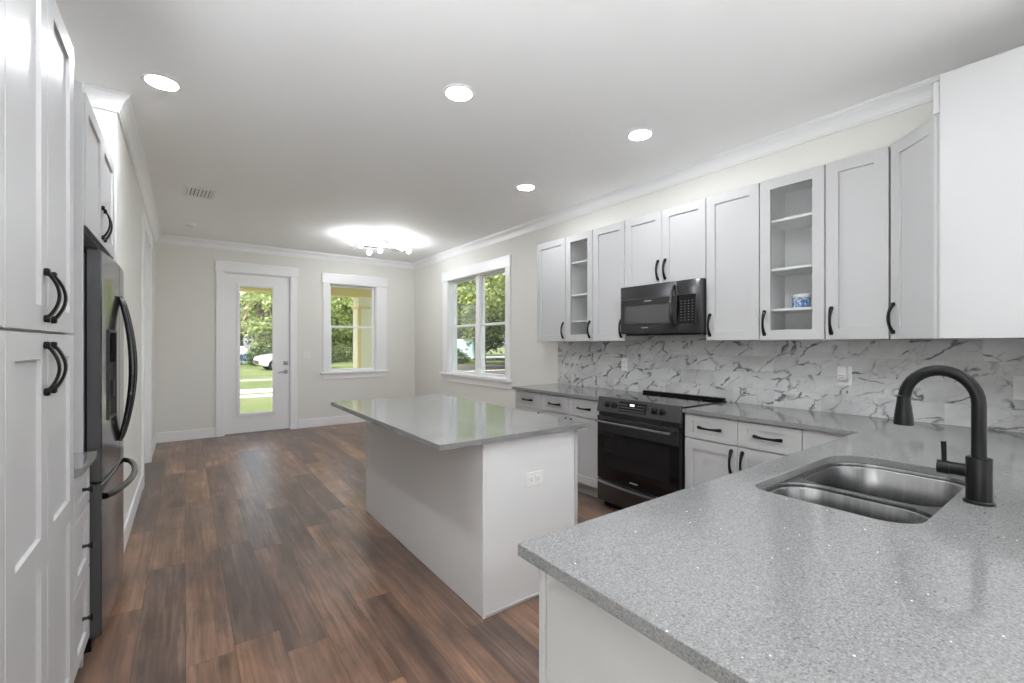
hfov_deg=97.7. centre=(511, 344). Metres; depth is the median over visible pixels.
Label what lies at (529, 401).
drawer
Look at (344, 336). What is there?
tree
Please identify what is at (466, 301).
tree
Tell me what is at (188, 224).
smoke detector
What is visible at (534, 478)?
outlet
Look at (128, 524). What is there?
baseboard
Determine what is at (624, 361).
outlet
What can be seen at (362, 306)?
porch column
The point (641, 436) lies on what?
range
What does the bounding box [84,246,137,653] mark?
refrigerator
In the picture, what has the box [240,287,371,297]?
beam
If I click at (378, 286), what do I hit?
window
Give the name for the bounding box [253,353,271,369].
car
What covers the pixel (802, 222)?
shelf
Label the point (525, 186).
recessed light
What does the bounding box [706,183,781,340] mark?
upper cabinet
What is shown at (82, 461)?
countertop
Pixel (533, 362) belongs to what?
wall
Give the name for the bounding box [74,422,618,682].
floor
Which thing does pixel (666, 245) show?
upper cabinet
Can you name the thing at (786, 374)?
backsplash
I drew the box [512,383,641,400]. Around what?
countertop
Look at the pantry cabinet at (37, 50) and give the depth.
1.26 m
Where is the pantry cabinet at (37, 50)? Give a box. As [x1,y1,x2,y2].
[0,0,73,682]
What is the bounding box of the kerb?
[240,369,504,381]
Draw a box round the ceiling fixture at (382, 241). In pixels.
[350,238,410,254]
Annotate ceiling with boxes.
[55,0,1023,262]
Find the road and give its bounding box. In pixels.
[241,355,504,363]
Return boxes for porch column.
[352,297,371,367]
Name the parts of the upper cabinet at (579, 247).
door, handle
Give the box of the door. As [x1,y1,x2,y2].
[225,273,289,435]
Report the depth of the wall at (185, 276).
6.61 m
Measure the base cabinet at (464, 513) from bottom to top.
0.885 m
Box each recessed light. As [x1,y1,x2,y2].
[140,72,182,91]
[442,83,474,101]
[516,183,535,190]
[626,128,653,140]
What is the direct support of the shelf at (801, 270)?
attached to the upper cabinet at (792, 206)
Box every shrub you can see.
[244,342,271,365]
[245,337,271,363]
[331,344,352,361]
[457,345,471,363]
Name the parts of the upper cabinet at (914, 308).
handle, door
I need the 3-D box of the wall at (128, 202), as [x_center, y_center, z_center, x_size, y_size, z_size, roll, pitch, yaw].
[-4.005,-0.072,4.221,0.822,2.888,4.300,0,0,-36]
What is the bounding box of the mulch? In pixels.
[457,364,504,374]
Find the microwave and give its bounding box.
[621,278,705,335]
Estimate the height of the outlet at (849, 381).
0.124 m
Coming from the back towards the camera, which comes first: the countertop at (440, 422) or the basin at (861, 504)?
the countertop at (440, 422)
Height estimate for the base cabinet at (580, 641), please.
0.885 m
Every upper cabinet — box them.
[84,92,113,258]
[537,237,566,341]
[566,230,614,341]
[593,221,648,341]
[625,198,705,286]
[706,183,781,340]
[760,165,825,340]
[826,147,894,339]
[886,114,1023,339]
[933,46,1023,338]
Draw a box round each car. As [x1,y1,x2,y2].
[240,352,247,363]
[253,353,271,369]
[457,339,474,362]
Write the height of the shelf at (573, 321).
0.018 m
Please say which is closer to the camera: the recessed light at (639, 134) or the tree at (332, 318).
the recessed light at (639, 134)
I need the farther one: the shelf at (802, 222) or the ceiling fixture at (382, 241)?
the ceiling fixture at (382, 241)
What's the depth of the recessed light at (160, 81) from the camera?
2.58 m
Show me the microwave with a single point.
(673, 308)
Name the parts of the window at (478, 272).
sash, sash, sash, sash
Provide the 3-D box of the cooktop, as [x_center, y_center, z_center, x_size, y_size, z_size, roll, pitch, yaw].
[1.224,0.458,3.686,0.625,0.016,0.786,0,0,-36]
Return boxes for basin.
[771,487,929,523]
[805,466,964,506]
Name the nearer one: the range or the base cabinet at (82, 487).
the base cabinet at (82, 487)
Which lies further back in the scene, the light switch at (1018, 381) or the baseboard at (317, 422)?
the baseboard at (317, 422)
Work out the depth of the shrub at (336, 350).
42.79 m
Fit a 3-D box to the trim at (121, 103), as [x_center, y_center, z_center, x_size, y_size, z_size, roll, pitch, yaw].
[-0.381,-1.463,2.643,4.500,0.110,11.120,0,0,-36]
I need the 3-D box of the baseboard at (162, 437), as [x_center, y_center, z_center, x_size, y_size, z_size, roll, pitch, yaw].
[-4.651,1.302,6.402,0.676,0.140,0.014,0,0,-36]
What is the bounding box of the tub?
[792,294,810,307]
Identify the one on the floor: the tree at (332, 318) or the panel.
the panel
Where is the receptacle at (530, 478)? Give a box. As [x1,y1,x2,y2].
[528,476,532,482]
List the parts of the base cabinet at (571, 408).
drawer, door, handle, door, drawer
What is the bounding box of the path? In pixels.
[240,388,271,393]
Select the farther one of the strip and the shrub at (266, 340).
the shrub at (266, 340)
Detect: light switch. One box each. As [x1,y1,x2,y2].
[302,352,309,358]
[1013,376,1023,399]
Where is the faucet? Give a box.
[893,365,995,506]
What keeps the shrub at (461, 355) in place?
on the lawn
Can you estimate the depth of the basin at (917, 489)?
1.74 m
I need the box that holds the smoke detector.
[184,222,196,226]
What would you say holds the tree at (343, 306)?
on the lawn
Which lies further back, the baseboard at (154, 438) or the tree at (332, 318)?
the tree at (332, 318)
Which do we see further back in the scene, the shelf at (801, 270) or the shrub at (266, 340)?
the shrub at (266, 340)
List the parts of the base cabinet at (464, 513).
panel, shoe moulding, panel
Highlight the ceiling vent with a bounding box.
[182,183,218,200]
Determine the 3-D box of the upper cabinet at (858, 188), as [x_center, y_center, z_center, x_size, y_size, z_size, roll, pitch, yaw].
[2.125,-0.562,2.697,0.384,1.072,0.305,0,0,-36]
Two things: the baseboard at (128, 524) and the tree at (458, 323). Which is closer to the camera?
the baseboard at (128, 524)
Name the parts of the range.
knob, handle, warming drawer, touch panel, handle, control panel, oven door, knob, knob, vent trim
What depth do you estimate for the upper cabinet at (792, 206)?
3.02 m
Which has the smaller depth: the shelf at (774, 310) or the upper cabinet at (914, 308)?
the upper cabinet at (914, 308)
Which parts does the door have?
glazing frame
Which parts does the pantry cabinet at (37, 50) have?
door, door, door, door, handle, handle, door, handle, handle, door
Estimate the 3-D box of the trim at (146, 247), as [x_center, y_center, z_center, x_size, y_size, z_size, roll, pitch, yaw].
[-3.921,0.057,4.721,0.144,2.630,1.350,0,0,-36]
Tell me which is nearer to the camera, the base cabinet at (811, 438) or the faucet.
the faucet
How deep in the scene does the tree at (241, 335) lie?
47.92 m
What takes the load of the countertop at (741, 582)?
on the base cabinet at (580, 641)
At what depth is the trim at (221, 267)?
6.80 m
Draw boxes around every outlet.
[525,470,542,487]
[621,358,627,370]
[838,366,851,385]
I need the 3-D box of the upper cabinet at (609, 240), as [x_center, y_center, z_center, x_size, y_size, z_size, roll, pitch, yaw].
[1.012,-0.562,4.224,0.384,1.072,0.384,0,0,-36]
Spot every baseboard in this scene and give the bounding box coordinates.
[124,475,142,551]
[152,433,155,456]
[156,428,214,442]
[298,415,365,428]
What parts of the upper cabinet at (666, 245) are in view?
door, handle, handle, door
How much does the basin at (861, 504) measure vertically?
0.200 m
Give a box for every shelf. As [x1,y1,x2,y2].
[572,260,586,266]
[572,293,586,297]
[572,320,586,322]
[771,212,811,230]
[771,264,811,275]
[771,306,811,313]
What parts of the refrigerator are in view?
door, freezer drawer, display panel, handle, door, handle, handle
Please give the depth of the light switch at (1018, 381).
2.32 m
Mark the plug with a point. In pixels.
(842, 371)
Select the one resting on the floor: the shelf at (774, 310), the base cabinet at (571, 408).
the base cabinet at (571, 408)
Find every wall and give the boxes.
[92,107,154,523]
[155,242,414,436]
[415,101,1012,408]
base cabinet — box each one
[74,466,93,680]
[366,420,577,618]
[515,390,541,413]
[539,569,717,682]
[541,393,599,497]
[685,413,802,488]
[803,429,846,449]
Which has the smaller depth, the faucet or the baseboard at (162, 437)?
the faucet
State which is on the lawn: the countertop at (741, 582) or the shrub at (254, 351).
the shrub at (254, 351)
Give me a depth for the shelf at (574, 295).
4.58 m
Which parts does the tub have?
lid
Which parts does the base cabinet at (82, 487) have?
drawer, drawer, drawer, knob, knob, knob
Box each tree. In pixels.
[240,291,340,345]
[240,293,271,352]
[240,301,271,341]
[331,296,352,332]
[331,298,352,355]
[332,318,352,350]
[457,273,504,333]
[457,275,504,364]
[457,280,504,359]
[458,323,504,353]
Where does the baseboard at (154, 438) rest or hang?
attached to the wall at (128, 202)
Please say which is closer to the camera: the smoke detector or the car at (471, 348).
the smoke detector
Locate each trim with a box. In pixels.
[74,44,1023,269]
[141,210,152,488]
[215,260,297,436]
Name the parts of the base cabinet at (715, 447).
handle, drawer, door, handle, handle, door, handle, drawer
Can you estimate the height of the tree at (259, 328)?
8.894 m
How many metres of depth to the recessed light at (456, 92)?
2.69 m
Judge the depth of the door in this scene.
6.93 m
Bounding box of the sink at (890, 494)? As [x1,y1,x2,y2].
[763,462,964,523]
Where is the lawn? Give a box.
[240,348,504,412]
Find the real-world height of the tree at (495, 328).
10.021 m
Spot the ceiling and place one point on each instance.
(322, 126)
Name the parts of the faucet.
spout, lever, plate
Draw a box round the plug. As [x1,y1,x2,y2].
[837,366,847,380]
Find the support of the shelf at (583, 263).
attached to the upper cabinet at (579, 247)
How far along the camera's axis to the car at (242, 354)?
36.65 m
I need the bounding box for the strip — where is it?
[240,394,271,398]
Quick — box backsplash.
[558,335,1023,432]
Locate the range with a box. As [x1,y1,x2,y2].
[595,390,726,509]
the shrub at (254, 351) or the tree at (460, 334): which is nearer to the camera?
the shrub at (254, 351)
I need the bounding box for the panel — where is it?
[66,80,83,668]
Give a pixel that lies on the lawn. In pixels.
(247, 372)
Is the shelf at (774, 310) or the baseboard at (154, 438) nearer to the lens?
the shelf at (774, 310)
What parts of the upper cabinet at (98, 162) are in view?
door, door, handle, handle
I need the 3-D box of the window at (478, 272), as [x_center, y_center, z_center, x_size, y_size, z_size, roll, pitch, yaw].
[-0.546,-0.293,6.780,0.212,1.794,2.000,0,0,-36]
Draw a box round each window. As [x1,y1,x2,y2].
[320,273,388,378]
[439,254,511,388]
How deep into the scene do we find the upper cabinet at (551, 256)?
4.78 m
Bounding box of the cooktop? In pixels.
[605,393,726,408]
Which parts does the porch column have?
corner trim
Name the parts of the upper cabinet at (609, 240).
door, handle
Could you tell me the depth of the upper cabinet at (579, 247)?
4.57 m
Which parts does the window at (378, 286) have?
sash, sash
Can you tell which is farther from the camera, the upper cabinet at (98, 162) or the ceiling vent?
the ceiling vent
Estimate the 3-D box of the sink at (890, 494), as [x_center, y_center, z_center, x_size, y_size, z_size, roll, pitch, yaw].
[1.199,0.595,1.506,0.828,0.216,0.451,0,0,-36]
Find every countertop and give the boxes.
[74,451,96,476]
[331,394,587,450]
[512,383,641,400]
[518,402,1023,682]
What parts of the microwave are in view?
door, handle, control panel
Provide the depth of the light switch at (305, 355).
7.33 m
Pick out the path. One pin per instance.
(265, 390)
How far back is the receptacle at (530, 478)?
2.41 m
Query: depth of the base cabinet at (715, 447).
2.94 m
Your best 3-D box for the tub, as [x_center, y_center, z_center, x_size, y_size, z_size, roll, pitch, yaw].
[1.911,-0.282,2.955,0.109,0.090,0.109,0,0,-36]

